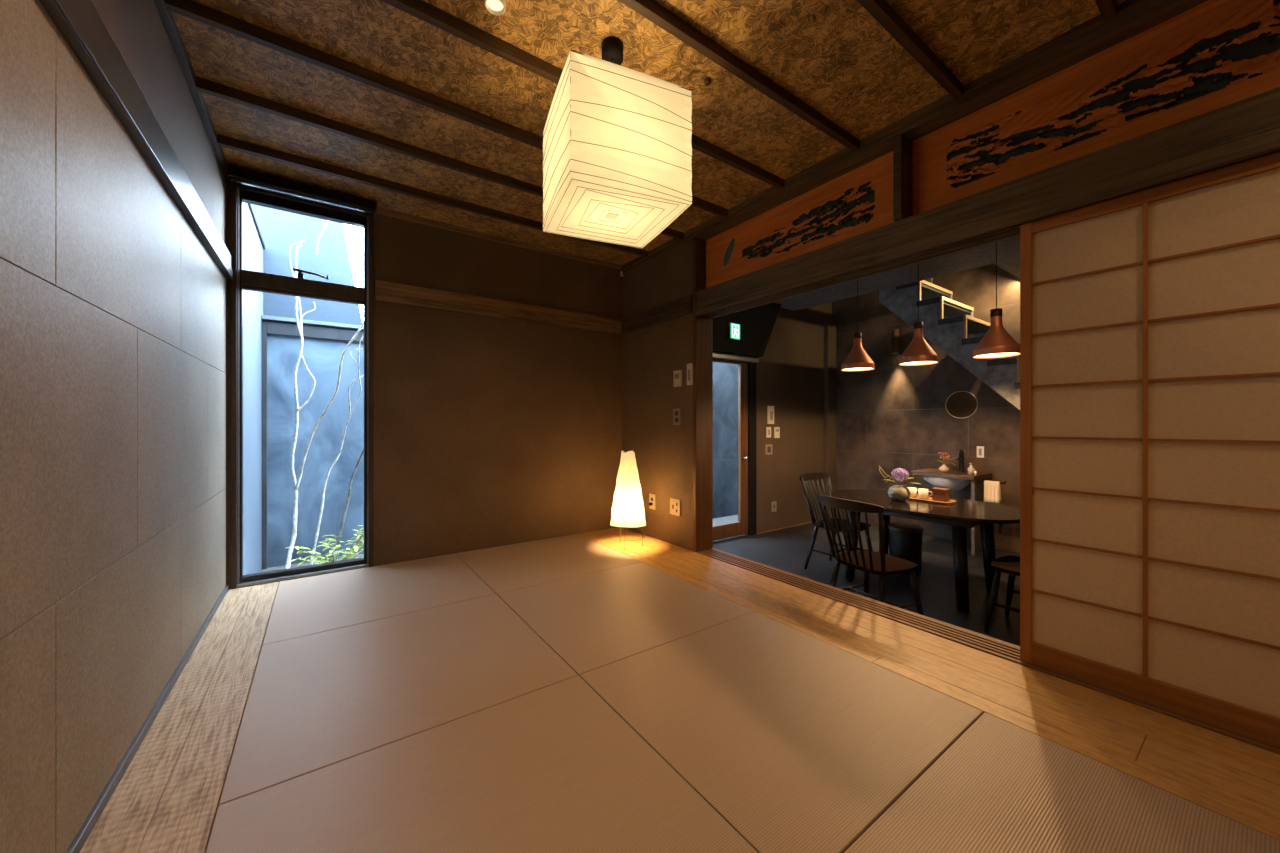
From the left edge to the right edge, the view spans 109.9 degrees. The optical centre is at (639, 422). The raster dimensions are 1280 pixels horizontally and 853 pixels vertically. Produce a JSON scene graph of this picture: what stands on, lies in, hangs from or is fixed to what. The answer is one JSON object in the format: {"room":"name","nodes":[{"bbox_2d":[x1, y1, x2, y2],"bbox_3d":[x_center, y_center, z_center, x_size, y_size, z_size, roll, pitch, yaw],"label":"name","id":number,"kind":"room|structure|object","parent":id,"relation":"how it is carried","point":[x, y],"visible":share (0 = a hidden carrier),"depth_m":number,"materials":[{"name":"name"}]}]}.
{"room":"traditional dwelling","nodes":[
{"label":"traditional dwelling","id":0,"kind":"room"},
{"bbox_2d":[0,0,262,852],"bbox_3d":[-1.721,-0.155,1.448,0.180,3.110,7.150,0,0,-35],"label":"wall","id":1,"kind":"structure","parent":0,"point":[113,307],"depth_m":1.22,"materials":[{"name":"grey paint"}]},
{"bbox_2d":[39,0,232,279],"bbox_3d":[-1.086,-0.984,0.702,0.036,0.157,5.200,0,0,-35],"label":"trim","id":2,"kind":"structure","parent":1,"relation":"attached to","point":[79,22],"depth_m":1.34,"materials":[{"name":"grey metal"}]},
{"bbox_2d":[66,584,228,852],"bbox_3d":[-1.101,1.044,0.704,0.014,0.052,5.220,0,0,-35],"label":"baseboard","id":3,"kind":"structure","parent":1,"relation":"attached to","point":[91,820],"depth_m":1.42,"materials":[{"name":"grey wood"}]},
{"bbox_2d":[154,0,229,181],"bbox_3d":[-1.094,-1.548,0.708,0.030,0.045,5.220,0,0,-35],"label":"trim","id":4,"kind":"structure","parent":1,"relation":"attached to","point":[168,20],"depth_m":1.98,"materials":[{"name":"brown wood"}]},
{"bbox_2d":[248,203,264,248],"bbox_3d":[-3.272,-1.730,3.639,0.215,0.039,1.779,0,0,-35],"label":"trim","id":5,"kind":"structure","parent":1,"relation":"on","point":[249,205],"depth_m":3.89,"materials":[{"name":"white metal"}]},
{"bbox_2d":[261,315,363,569],"bbox_3d":[-0.828,0.188,6.302,6.879,2.425,0.150,0,0,-35],"label":"wall","id":6,"kind":"structure","parent":0,"point":[324,343],"depth_m":4.54,"materials":[{"name":"grey concrete"}]},
{"bbox_2d":[226,181,621,588],"bbox_3d":[-1.414,-0.225,3.770,3.280,2.790,0.150,0,0,-35],"label":"wall","id":7,"kind":"structure","parent":0,"point":[490,431],"depth_m":3.77,"materials":[{"name":"brown paint"}]},
{"bbox_2d":[230,181,373,588],"bbox_3d":[-2.309,-0.245,3.115,0.780,2.590,0.187,0,0,-35],"label":"window","id":8,"kind":"structure","parent":7,"relation":"in","point":[242,280],"depth_m":3.00,"materials":[{"name":"brown wood"}]},
{"bbox_2d":[228,165,376,215],"bbox_3d":[-2.180,-1.506,2.947,0.771,0.076,0.114,0,0,-35],"label":"roller blind","id":9,"kind":"object","parent":8,"relation":"attached to","point":[249,178],"visible":1,"depth_m":2.89,"materials":[{"name":"black paint"}]},
{"bbox_2d":[375,280,622,333],"bbox_3d":[-1.059,-0.975,3.912,2.156,0.146,0.028,0,0,-35],"label":"trim","id":10,"kind":"structure","parent":7,"relation":"attached to","point":[385,291],"depth_m":3.75,"materials":[{"name":"brown wood"}]},
{"bbox_2d":[376,207,621,269],"bbox_3d":[-1.384,-1.556,3.661,2.904,0.028,0.062,0,0,-35],"label":"trim","id":11,"kind":"structure","parent":7,"relation":"attached to","point":[382,211],"depth_m":3.73,"materials":[{"name":"brown wood"}]},
{"bbox_2d":[164,0,1125,310],"bbox_3d":[1.538,-1.570,2.598,6.750,0.100,5.470,0,0,-35],"label":"ceiling","id":12,"kind":"structure","parent":0,"point":[437,110],"depth_m":2.06,"materials":[{"name":"brown wood"}]},
{"bbox_2d":[484,0,505,15],"bbox_3d":[-0.538,-1.557,1.665,0.080,0.026,0.080,0,0,-35],"label":"recessed light","id":13,"kind":"object","parent":12,"relation":"in","point":[495,7],"visible":1,"depth_m":1.67,"materials":[{"name":"white glass"}]},
{"bbox_2d":[542,36,692,247],"bbox_3d":[-0.115,-1.208,1.866,0.504,0.721,0.504,0,0,-23],"label":"paper lantern","id":14,"kind":"object","parent":12,"relation":"hanging from","point":[623,174],"visible":1,"depth_m":1.67,"materials":[{"name":"beige paper"}]},
{"bbox_2d":[704,77,710,85],"bbox_3d":[0.309,-1.559,2.051,0.032,0.022,0.032,0,0,-35],"label":"ceiling hook","id":15,"kind":"object","parent":12,"relation":"attached to","point":[707,80],"visible":1,"depth_m":2.04,"materials":[{"name":"brown metal"}]},
{"bbox_2d":[729,313,739,339],"bbox_3d":[1.103,-1.248,5.226,0.162,0.542,0.032,0,0,-35],"label":"exit sign","id":16,"kind":"object","parent":12,"relation":"hanging from","point":[734,329],"visible":0.98,"depth_m":5.21,"materials":[{"name":"green plastic"}]},
{"bbox_2d":[841,280,874,370],"bbox_3d":[2.118,-1.020,4.367,0.294,0.999,0.294,0,0,-35],"label":"pendant lamp","id":17,"kind":"object","parent":12,"relation":"hanging from","point":[857,359],"visible":0.96,"depth_m":4.31,"materials":[{"name":"orange metal"}]},
{"bbox_2d":[843,368,871,369],"bbox_3d":[2.118,-0.532,4.367,0.287,0.001,0.287,0,0,-35],"label":"diffuser","id":18,"kind":"object","parent":17,"relation":"attached to","point":[850,368],"depth_m":4.38,"materials":[{"name":"white plastic"}]},
{"bbox_2d":[899,264,937,365],"bbox_3d":[2.433,-1.020,3.922,0.294,0.999,0.294,0,0,-35],"label":"pendant lamp","id":19,"kind":"object","parent":12,"relation":"hanging from","point":[918,352],"visible":0.96,"depth_m":3.88,"materials":[{"name":"orange metal"}]},
{"bbox_2d":[902,361,934,363],"bbox_3d":[2.433,-0.532,3.922,0.287,0.001,0.287,0,0,-35],"label":"diffuser","id":20,"kind":"object","parent":19,"relation":"attached to","point":[921,362],"depth_m":3.95,"materials":[{"name":"white plastic"}]},
{"bbox_2d":[973,243,1019,357],"bbox_3d":[2.754,-1.020,3.467,0.294,0.999,0.294,0,0,-35],"label":"pendant lamp","id":21,"kind":"object","parent":12,"relation":"hanging from","point":[997,342],"visible":0.91,"depth_m":3.42,"materials":[{"name":"orange metal"}]},
{"bbox_2d":[975,353,1017,356],"bbox_3d":[2.754,-0.532,3.467,0.287,0.001,0.287,0,0,-35],"label":"diffuser","id":22,"kind":"object","parent":21,"relation":"attached to","point":[997,354],"depth_m":3.49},
{"bbox_2d":[622,239,692,550],"bbox_3d":[1.400,-0.225,2.471,0.182,2.790,5.220,0,0,-35],"label":"wall","id":23,"kind":"structure","parent":0,"point":[663,450],"depth_m":4.02,"materials":[{"name":"brown paint"}]},
{"bbox_2d":[649,493,655,509],"bbox_3d":[0.114,0.722,4.122,0.012,0.138,0.092,0,0,-35],"label":"wall outlet","id":24,"kind":"object","parent":23,"relation":"attached to","point":[652,497],"visible":1,"depth_m":4.11,"materials":[{"name":"beige plastic"}]},
{"bbox_2d":[621,295,692,333],"bbox_3d":[0.120,-0.975,4.098,0.030,0.146,1.041,0,0,-35],"label":"trim","id":25,"kind":"structure","parent":23,"relation":"attached to","point":[683,306],"depth_m":4.01,"materials":[{"name":"brown wood"}]},
{"bbox_2d":[670,498,680,515],"bbox_3d":[0.302,0.723,3.857,0.012,0.138,0.133,0,0,-35],"label":"wall outlet","id":26,"kind":"object","parent":23,"relation":"attached to","point":[675,504],"visible":1,"depth_m":3.85,"materials":[{"name":"beige plastic"}]},
{"bbox_2d":[673,408,680,424],"bbox_3d":[0.316,-0.053,3.837,0.012,0.141,0.093,0,0,-35],"label":"light switch","id":27,"kind":"object","parent":23,"relation":"attached to","point":[676,412],"visible":1,"depth_m":3.83,"materials":[{"name":"grey plastic"}]},
{"bbox_2d":[674,370,681,386],"bbox_3d":[0.321,-0.379,3.825,0.018,0.137,0.094,0,0,-35],"label":"wall thermostat","id":28,"kind":"object","parent":23,"relation":"attached to","point":[677,374],"visible":1,"depth_m":3.81,"materials":[{"name":"beige plastic"}]},
{"bbox_2d":[687,363,692,384],"bbox_3d":[0.411,-0.401,3.693,0.022,0.176,0.059,0,0,-35],"label":"remote","id":29,"kind":"object","parent":23,"relation":"attached to","point":[690,365],"visible":1,"depth_m":3.67,"materials":[{"name":"beige plastic"}]},
{"bbox_2d":[693,237,709,317],"bbox_3d":[0.520,-1.192,3.716,0.190,0.635,0.040,0,0,-35],"label":"trim","id":30,"kind":"structure","parent":23,"relation":"attached to","point":[699,245],"depth_m":3.67,"materials":[{"name":"brown wood"}]},
{"bbox_2d":[693,315,712,552],"bbox_3d":[0.520,0.263,3.716,0.190,2.275,0.040,0,0,-35],"label":"trim","id":31,"kind":"structure","parent":23,"relation":"attached to","point":[702,326],"depth_m":3.68,"materials":[{"name":"brown wood"}]},
{"bbox_2d":[893,133,912,221],"bbox_3d":[1.402,-1.290,2.391,0.130,0.444,0.040,0,0,-35],"label":"trim","id":32,"kind":"structure","parent":23,"relation":"attached to","point":[902,146],"depth_m":2.36,"materials":[{"name":"brown wood"}]},
{"bbox_2d":[621,0,1207,272],"bbox_3d":[1.383,-1.556,2.458,0.225,0.088,5.220,0,0,-35],"label":"trim","id":33,"kind":"structure","parent":23,"relation":"attached to","point":[1093,36],"depth_m":2.11,"materials":[{"name":"brown wood"}]},
{"bbox_2d":[696,87,1279,317],"bbox_3d":[1.721,-0.972,2.021,0.200,0.193,4.115,0,0,-35],"label":"trim","id":34,"kind":"structure","parent":23,"relation":"attached to","point":[1246,129],"depth_m":1.95,"materials":[{"name":"brown wood"}]},
{"bbox_2d":[697,548,1279,754],"bbox_3d":[1.724,1.109,2.023,0.192,0.122,4.115,0,0,-35],"label":"trim","id":35,"kind":"structure","parent":23,"relation":"attached to","point":[995,647],"depth_m":2.33,"materials":[{"name":"brown wood"}]},
{"bbox_2d":[1020,152,1279,748],"bbox_3d":[2.000,0.087,1.554,0.030,1.923,1.070,0,0,-35],"label":"screen","id":36,"kind":"object","parent":35,"relation":"on","point":[1150,318],"visible":1,"depth_m":1.67,"materials":[{"name":"beige paper"}]},
{"bbox_2d":[80,527,1279,852],"bbox_3d":[0.074,1.110,1.534,3.090,0.120,5.220,0,0,-35],"label":"floor","id":37,"kind":"structure","parent":0,"point":[166,800],"depth_m":1.61,"materials":[{"name":"brown wood"}]},
{"bbox_2d":[262,553,495,644],"bbox_3d":[-1.638,1.065,2.868,1.104,0.031,1.048,0,0,-35],"label":"mat","id":38,"kind":"object","parent":37,"relation":"on","point":[305,606],"visible":0.76,"depth_m":2.76,"materials":[{"name":"beige wicker"}]},
{"bbox_2d":[219,594,577,804],"bbox_3d":[-1.021,1.065,1.995,1.104,0.031,1.083,0,0,-35],"label":"mat","id":39,"kind":"object","parent":37,"relation":"on","point":[317,701],"visible":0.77,"depth_m":1.81,"materials":[{"name":"beige wicker"}]},
{"bbox_2d":[206,676,757,852],"bbox_3d":[-0.401,1.065,1.116,1.104,0.031,1.060,0,0,-35],"label":"mat","id":40,"kind":"object","parent":37,"relation":"on","point":[554,768],"visible":1,"depth_m":1.25,"materials":[{"name":"beige wicker"}]},
{"bbox_2d":[456,534,639,593],"bbox_3d":[-0.738,1.065,3.504,1.092,0.031,1.048,0,0,-35],"label":"mat","id":41,"kind":"object","parent":37,"relation":"on","point":[505,568],"visible":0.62,"depth_m":3.42,"materials":[{"name":"beige wicker"}]},
{"bbox_2d":[497,562,753,675],"bbox_3d":[-0.121,1.065,2.631,1.092,0.031,1.083,0,0,-35],"label":"mat","id":42,"kind":"object","parent":37,"relation":"on","point":[592,621],"visible":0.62,"depth_m":2.48,"materials":[{"name":"beige wicker"}]},
{"bbox_2d":[610,450,652,549],"bbox_3d":[-0.029,0.643,3.889,0.489,0.812,0.319,0,0,-35],"label":"floor lamp","id":43,"kind":"object","parent":37,"relation":"on","point":[628,507],"visible":1,"depth_m":3.75,"materials":[{"name":"paper"}]},
{"bbox_2d":[580,612,982,852],"bbox_3d":[0.499,1.065,1.752,1.092,0.031,1.060,0,0,-35],"label":"mat","id":44,"kind":"object","parent":37,"relation":"on","point":[800,742],"visible":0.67,"depth_m":1.56,"materials":[{"name":"beige wicker"}]},
{"bbox_2d":[844,712,1279,852],"bbox_3d":[1.115,1.065,0.882,1.092,0.031,1.064,0,0,-35],"label":"mat","id":45,"kind":"object","parent":37,"relation":"on","point":[1002,786],"visible":1,"depth_m":1.21,"materials":[{"name":"beige wicker"}]},
{"bbox_2d":[713,362,737,518],"bbox_3d":[1.596,0.000,7.005,2.090,2.800,0.100,0,0,-35],"label":"glass pane","id":46,"kind":"structure","parent":0,"point":[725,375],"depth_m":6.72,"materials":[{"name":"clear glass"}]},
{"bbox_2d":[713,303,780,356],"bbox_3d":[0.908,-1.170,5.184,2.134,0.696,0.119,0,0,-35],"label":"wall","id":47,"kind":"structure","parent":0,"point":[757,323],"depth_m":5.39,"materials":[{"name":"black paint"}]},
{"bbox_2d":[713,302,831,532],"bbox_3d":[1.358,-0.925,5.698,3.466,4.650,0.200,0,0,-35],"label":"wall","id":48,"kind":"structure","parent":0,"point":[790,371],"depth_m":6.06,"materials":[{"name":"paint"}]},
{"bbox_2d":[713,352,758,540],"bbox_3d":[0.827,0.290,5.286,1.450,2.219,0.240,0,0,-35],"label":"door","id":49,"kind":"structure","parent":48,"relation":"in","point":[746,524],"depth_m":5.57,"materials":[{"name":"brown wood"}]},
{"bbox_2d":[765,444,771,454],"bbox_3d":[1.659,0.341,5.781,0.135,0.130,0.012,0,0,-35],"label":"light switch","id":50,"kind":"object","parent":48,"relation":"attached to","point":[768,447],"visible":1,"depth_m":5.77,"materials":[{"name":"grey plastic"}]},
{"bbox_2d":[766,427,770,437],"bbox_3d":[1.659,0.119,5.781,0.087,0.135,0.012,0,0,-35],"label":"light switch","id":51,"kind":"object","parent":48,"relation":"attached to","point":[768,429],"visible":1,"depth_m":5.77,"materials":[{"name":"beige plastic"}]},
{"bbox_2d":[767,406,773,423],"bbox_3d":[1.691,-0.103,5.797,0.114,0.233,0.022,0,0,-35],"label":"remote","id":52,"kind":"object","parent":48,"relation":"attached to","point":[770,409],"visible":1,"depth_m":5.78,"materials":[{"name":"beige plastic"}]},
{"bbox_2d":[771,501,776,511],"bbox_3d":[1.745,1.088,5.841,0.095,0.130,0.012,0,0,-35],"label":"wall outlet","id":53,"kind":"object","parent":48,"relation":"attached to","point":[773,504],"visible":1,"depth_m":5.84,"materials":[{"name":"grey plastic"}]},
{"bbox_2d":[774,427,779,437],"bbox_3d":[1.790,0.124,5.868,0.098,0.144,0.020,0,0,-35],"label":"wall thermostat","id":54,"kind":"object","parent":48,"relation":"attached to","point":[776,429],"visible":1,"depth_m":5.86,"materials":[{"name":"beige plastic"}]},
{"bbox_2d":[757,519,822,533],"bbox_3d":[2.062,1.394,6.068,1.470,0.012,0.008,0,0,-35],"label":"trim","id":55,"kind":"structure","parent":48,"relation":"attached to","point":[821,519],"depth_m":5.97,"materials":[{"name":"black wood"}]},
{"bbox_2d":[824,317,835,517],"bbox_3d":[2.765,-0.060,6.526,0.208,2.920,0.070,0,0,-35],"label":"trim","id":56,"kind":"structure","parent":48,"relation":"attached to","point":[829,323],"depth_m":6.49,"materials":[{"name":"paint"}]},
{"bbox_2d":[713,523,1019,645],"bbox_3d":[2.889,1.450,3.614,3.570,0.100,5.370,0,0,-35],"label":"floor","id":57,"kind":"structure","parent":0,"point":[786,549],"depth_m":4.12,"materials":[{"name":"tile"}]},
{"bbox_2d":[799,472,872,581],"bbox_3d":[1.869,0.952,4.301,0.531,0.903,0.562,0,0,-37],"label":"dining chair","id":58,"kind":"object","parent":57,"relation":"on","point":[804,477],"visible":0.68,"depth_m":4.31,"materials":[{"name":"black paint"}]},
{"bbox_2d":[815,495,922,614],"bbox_3d":[1.570,0.952,3.093,0.562,0.903,0.531,0,0,-26],"label":"dining chair","id":59,"kind":"object","parent":57,"relation":"on","point":[881,564],"visible":0.94,"depth_m":3.01,"materials":[{"name":"black paint"}]},
{"bbox_2d":[888,522,922,574],"bbox_3d":[2.510,1.182,4.246,0.292,0.436,0.292,0,0,-35],"label":"stool","id":60,"kind":"object","parent":57,"relation":"on","point":[905,539],"visible":0.87,"depth_m":4.14,"materials":[{"name":"black paint"}]},
{"bbox_2d":[826,490,1019,612],"bbox_3d":[2.395,1.041,3.872,1.000,0.723,1.520,0,0,-35],"label":"dining table","id":61,"kind":"object","parent":57,"relation":"on","point":[964,514],"visible":0.63,"depth_m":3.57,"materials":[{"name":"black paint"}]},
{"bbox_2d":[888,485,910,500],"bbox_3d":[2.274,0.615,3.939,0.176,0.130,0.176,0,0,-35],"label":"flower vase","id":62,"kind":"object","parent":61,"relation":"on","point":[895,492],"visible":1,"depth_m":3.88,"materials":[{"name":"silver metal"}]},
{"bbox_2d":[879,466,920,485],"bbox_3d":[2.273,0.516,3.927,0.151,0.267,0.322,0,0,-35],"label":"hydrangea","id":63,"kind":"object","parent":62,"relation":"in","point":[895,473],"visible":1,"depth_m":3.91,"materials":[{"name":"purple plant"}]},
{"bbox_2d":[908,495,956,504],"bbox_3d":[2.522,0.671,3.943,0.194,0.018,0.414,0,0,-31],"label":"serving tray","id":64,"kind":"object","parent":61,"relation":"on","point":[929,499],"visible":0.48,"depth_m":3.84,"materials":[{"name":"beige wood"}]},
{"bbox_2d":[907,487,917,497],"bbox_3d":[2.457,0.626,4.036,0.078,0.085,0.100,0,0,-35],"label":"cup","id":65,"kind":"object","parent":64,"relation":"on","point":[913,491],"visible":0.74,"depth_m":4.01,"materials":[{"name":"white ceramic"}]},
{"bbox_2d":[918,488,931,498],"bbox_3d":[2.511,0.626,3.958,0.078,0.085,0.100,0,0,-35],"label":"cup","id":66,"kind":"object","parent":64,"relation":"on","point":[922,493],"visible":0.97,"depth_m":3.94,"materials":[{"name":"white ceramic"}]},
{"bbox_2d":[932,487,949,501],"bbox_3d":[2.591,0.617,3.863,0.096,0.105,0.106,0,0,-35],"label":"box","id":67,"kind":"object","parent":64,"relation":"on","point":[938,494],"visible":0.98,"depth_m":3.83,"materials":[{"name":"brown wood"}]},
{"bbox_2d":[879,278,1019,409],"bbox_3d":[3.844,-0.342,4.401,0.898,3.359,2.992,0,0,-35],"label":"staircase","id":68,"kind":"structure","parent":57,"relation":"on","point":[949,324],"depth_m":4.68,"materials":[{"name":"metal"}]},
{"bbox_2d":[911,468,991,554],"bbox_3d":[3.549,0.980,5.140,0.528,0.839,0.640,0,0,-35],"label":"vanity","id":69,"kind":"object","parent":57,"relation":"on","point":[953,480],"depth_m":4.93,"materials":[{"name":"brown wood"}]},
{"bbox_2d":[939,464,948,471],"bbox_3d":[3.476,0.517,5.131,0.104,0.085,0.104,0,0,-35],"label":"bud vase","id":70,"kind":"object","parent":69,"relation":"on","point":[943,468],"visible":1,"depth_m":5.10,"materials":[{"name":"white ceramic"}]},
{"bbox_2d":[937,452,954,464],"bbox_3d":[3.493,0.419,5.109,0.076,0.176,0.206,0,0,-35],"label":"flower sprig","id":71,"kind":"object","parent":70,"relation":"in","point":[946,453],"visible":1,"depth_m":5.12,"materials":[{"name":"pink plant"}]},
{"bbox_2d":[923,476,970,492],"bbox_3d":[3.534,0.706,5.154,0.510,0.200,0.510,0,0,-35],"label":"basin","id":72,"kind":"object","parent":69,"relation":"in","point":[954,483],"depth_m":4.99,"materials":[{"name":"grey ceramic"}]},
{"bbox_2d":[911,468,991,479],"bbox_3d":[3.549,0.583,5.140,0.528,0.045,0.640,0,0,-35],"label":"countertop","id":73,"kind":"structure","parent":69,"relation":"on","point":[954,474],"depth_m":4.98,"materials":[{"name":"brown wood"}]},
{"bbox_2d":[955,450,964,471],"bbox_3d":[3.642,0.432,5.114,0.173,0.256,0.064,0,0,-35],"label":"faucet","id":74,"kind":"object","parent":69,"relation":"on","point":[961,453],"visible":1,"depth_m":5.12,"materials":[{"name":"black metal"}]},
{"bbox_2d":[968,463,973,474],"bbox_3d":[3.602,0.497,4.884,0.060,0.126,0.060,0,0,-35],"label":"soap bottle","id":75,"kind":"object","parent":69,"relation":"on","point":[970,469],"visible":0.96,"depth_m":4.86,"materials":[{"name":"plastic"}]},
{"bbox_3d":[3.683,0.619,4.700,0.044,0.047,0.241,0,0,-35],"label":"towel rail","id":76,"kind":"object","parent":69,"relation":"attached to","visible":0},
{"bbox_2d":[984,480,1001,502],"bbox_3d":[3.688,0.719,4.693,0.063,0.223,0.142,0,0,-35],"label":"hand towel","id":77,"kind":"object","parent":76,"relation":"hanging from","point":[992,489],"visible":0.99,"depth_m":4.68,"materials":[{"name":"beige fabric"}]},
{"bbox_2d":[984,555,1019,631],"bbox_3d":[2.660,0.952,2.927,0.531,0.903,0.562,0,0,-36],"label":"stool","id":78,"kind":"object","parent":57,"relation":"on","point":[1009,564],"visible":0.28,"depth_m":3.00,"materials":[{"name":"black paint"}]},
{"bbox_2d":[832,264,1019,552],"bbox_3d":[4.306,-0.925,4.615,0.100,4.650,5.370,0,0,-35],"label":"tiled wall","id":79,"kind":"structure","parent":0,"point":[890,416],"depth_m":5.62,"materials":[{"name":"tile"}]},
{"bbox_2d":[892,329,899,353],"bbox_3d":[3.321,-1.055,5.817,0.118,0.310,0.080,0,0,-35],"label":"wall sconce","id":80,"kind":"object","parent":79,"relation":"in","point":[895,332],"visible":1,"depth_m":5.77,"materials":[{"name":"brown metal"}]},
{"bbox_2d":[945,391,977,417],"bbox_3d":[3.773,-0.215,5.267,0.018,0.324,0.324,0,0,-35],"label":"round mirror","id":81,"kind":"object","parent":79,"relation":"attached to","point":[960,404],"visible":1,"depth_m":5.26,"materials":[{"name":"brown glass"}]},
{"bbox_2d":[977,446,983,457],"bbox_3d":[3.883,0.330,5.117,0.012,0.128,0.070,0,0,-35],"label":"light switch","id":82,"kind":"object","parent":79,"relation":"attached to","point":[980,449],"visible":1,"depth_m":5.11,"materials":[{"name":"white plastic"}]},
{"label":"outside","id":83,"kind":"structure","parent":0,"visible":0},
{"bbox_2d":[261,514,737,571],"bbox_3d":[-1.436,1.450,7.232,11.000,0.100,5.530,0,0,-35],"label":"ground","id":84,"kind":"structure","parent":83,"point":[733,518],"depth_m":4.74,"materials":[{"name":"grey gravel"}]},
{"bbox_2d":[252,204,361,325],"bbox_3d":[-4.072,-1.075,4.335,2.750,4.950,0.220,0,0,-35],"label":"sky","id":85,"kind":"structure","parent":84,"relation":"on","point":[279,229],"depth_m":4.64,"materials":[{"name":"blue"}]},
{"bbox_2d":[285,220,363,568],"bbox_3d":[-2.624,-0.290,3.904,0.719,3.383,0.450,0,0,-16],"label":"bare tree","id":86,"kind":"object","parent":84,"relation":"on","point":[297,299],"visible":0.75,"depth_m":3.76,"materials":[{"name":"white plant"}]},
{"bbox_2d":[286,525,363,565],"bbox_3d":[-2.456,1.126,3.682,0.714,0.553,0.420,0,0,-35],"label":"shrub","id":87,"kind":"object","parent":84,"relation":"on","point":[355,548],"visible":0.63,"depth_m":3.65,"materials":[{"name":"green plant"}]},
{"bbox_3d":[1.782,-1.290,2.064,0.028,0.444,4.115,0,0,-35],"label":"wall","id":88,"kind":"structure","parent":0,"visible":0},
{"bbox_2d":[706,151,894,287],"bbox_3d":[1.009,-1.290,3.088,0.040,0.442,1.551,0,0,-35],"label":"transom panel","id":89,"kind":"object","parent":88,"relation":"attached to","point":[856,202],"visible":0.87,"depth_m":2.94,"materials":[{"name":"brown wood"}]},
{"bbox_2d":[913,0,1279,214],"bbox_3d":[1.930,-1.290,1.785,0.040,0.442,1.558,0,0,-35],"label":"transom panel","id":90,"kind":"object","parent":88,"relation":"attached to","point":[1211,55],"visible":0.9,"depth_m":1.81,"materials":[{"name":"brown wood"}]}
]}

